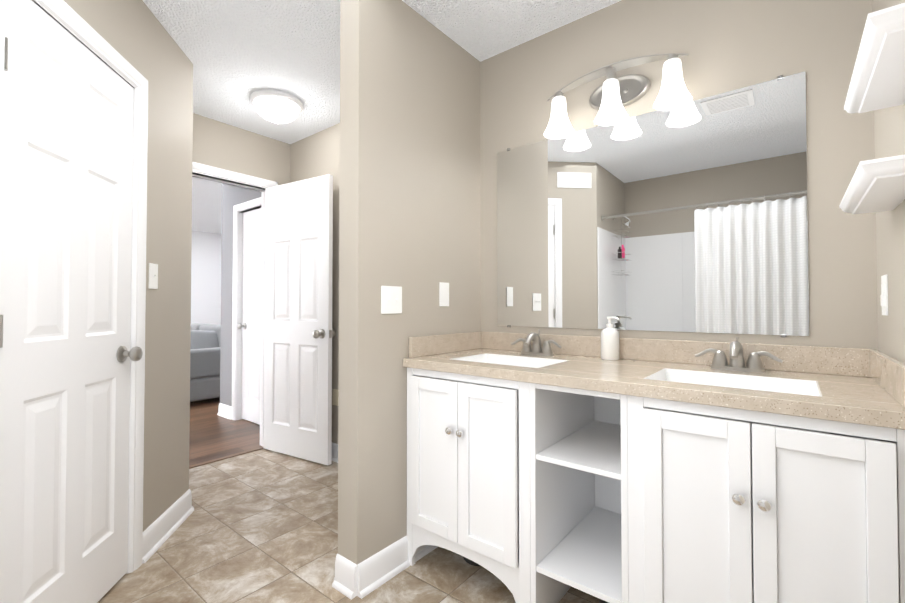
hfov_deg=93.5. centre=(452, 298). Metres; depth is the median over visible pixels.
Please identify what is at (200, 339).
pillow
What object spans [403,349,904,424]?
countertop
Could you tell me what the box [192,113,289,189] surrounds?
wall
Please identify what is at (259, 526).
floor
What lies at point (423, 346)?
backsplash
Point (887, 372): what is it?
backsplash
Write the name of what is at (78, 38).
door frame
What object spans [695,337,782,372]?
faucet
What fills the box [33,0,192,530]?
wall
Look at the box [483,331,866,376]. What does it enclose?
backsplash
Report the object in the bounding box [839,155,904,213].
shelf
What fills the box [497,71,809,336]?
vanity mirror
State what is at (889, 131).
wall
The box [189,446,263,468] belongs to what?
threshold strip
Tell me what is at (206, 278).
wall
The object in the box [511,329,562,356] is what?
faucet
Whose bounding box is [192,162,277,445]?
door frame
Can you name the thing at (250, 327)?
room door
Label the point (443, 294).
outlet
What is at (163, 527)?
baseboard
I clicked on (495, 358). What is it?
sink
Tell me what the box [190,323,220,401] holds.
sofa
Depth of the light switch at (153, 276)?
1.94 m
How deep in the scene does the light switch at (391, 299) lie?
1.78 m
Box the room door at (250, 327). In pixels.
[237,208,260,424]
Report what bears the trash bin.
on the floor at (259, 526)
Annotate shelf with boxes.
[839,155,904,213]
[844,3,904,113]
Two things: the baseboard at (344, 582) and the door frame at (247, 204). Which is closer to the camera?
the baseboard at (344, 582)
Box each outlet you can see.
[333,389,338,405]
[439,282,448,305]
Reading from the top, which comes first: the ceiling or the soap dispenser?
the ceiling
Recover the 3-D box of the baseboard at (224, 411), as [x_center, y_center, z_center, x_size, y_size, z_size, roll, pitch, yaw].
[-2.274,1.124,4.260,0.298,0.118,0.027,-1,-1,39]
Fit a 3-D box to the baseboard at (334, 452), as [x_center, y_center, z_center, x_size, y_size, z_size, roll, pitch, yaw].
[-0.647,1.101,2.899,1.780,0.118,0.027,-1,-1,39]
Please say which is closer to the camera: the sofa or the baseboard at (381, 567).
the baseboard at (381, 567)
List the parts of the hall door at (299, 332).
knob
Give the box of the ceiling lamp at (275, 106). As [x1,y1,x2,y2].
[250,89,302,123]
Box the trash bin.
[463,557,480,566]
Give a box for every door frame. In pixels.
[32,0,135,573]
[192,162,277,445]
[231,197,260,419]
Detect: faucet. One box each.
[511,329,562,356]
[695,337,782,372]
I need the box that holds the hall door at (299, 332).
[263,174,334,465]
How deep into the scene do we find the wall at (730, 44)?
1.63 m
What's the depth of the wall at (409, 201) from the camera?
1.79 m
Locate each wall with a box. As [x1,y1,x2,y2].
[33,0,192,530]
[191,230,221,324]
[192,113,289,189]
[220,183,261,405]
[290,0,877,443]
[338,0,480,563]
[872,0,904,362]
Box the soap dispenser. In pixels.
[601,316,618,359]
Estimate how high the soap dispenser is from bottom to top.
0.182 m
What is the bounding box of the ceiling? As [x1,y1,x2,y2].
[143,0,620,233]
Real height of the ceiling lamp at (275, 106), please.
0.148 m
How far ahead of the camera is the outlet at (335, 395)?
3.07 m
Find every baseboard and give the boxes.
[142,489,193,563]
[217,403,231,419]
[332,442,337,462]
[332,554,356,599]
[357,535,437,598]
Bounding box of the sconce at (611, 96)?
[544,53,691,138]
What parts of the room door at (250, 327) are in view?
knob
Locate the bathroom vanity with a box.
[403,365,904,602]
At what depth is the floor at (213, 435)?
3.68 m
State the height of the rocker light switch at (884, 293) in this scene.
0.115 m
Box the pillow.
[190,330,218,348]
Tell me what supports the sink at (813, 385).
in the countertop
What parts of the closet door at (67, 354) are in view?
knob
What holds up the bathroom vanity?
on the floor at (259, 526)
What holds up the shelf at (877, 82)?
attached to the wall at (889, 131)
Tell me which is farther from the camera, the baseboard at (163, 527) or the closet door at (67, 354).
the baseboard at (163, 527)
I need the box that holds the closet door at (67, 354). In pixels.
[0,0,142,602]
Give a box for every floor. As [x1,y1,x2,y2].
[97,449,598,602]
[189,397,261,465]
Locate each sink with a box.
[451,353,574,368]
[639,365,830,396]
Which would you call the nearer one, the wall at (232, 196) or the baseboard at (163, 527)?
the baseboard at (163, 527)
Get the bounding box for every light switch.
[148,263,157,288]
[381,286,401,313]
[880,275,887,315]
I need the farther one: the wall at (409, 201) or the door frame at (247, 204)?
the door frame at (247, 204)
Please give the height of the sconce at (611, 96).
0.216 m
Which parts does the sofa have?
frame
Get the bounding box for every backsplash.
[409,331,482,356]
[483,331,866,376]
[867,349,904,408]
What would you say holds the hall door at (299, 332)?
in the wall at (219, 144)

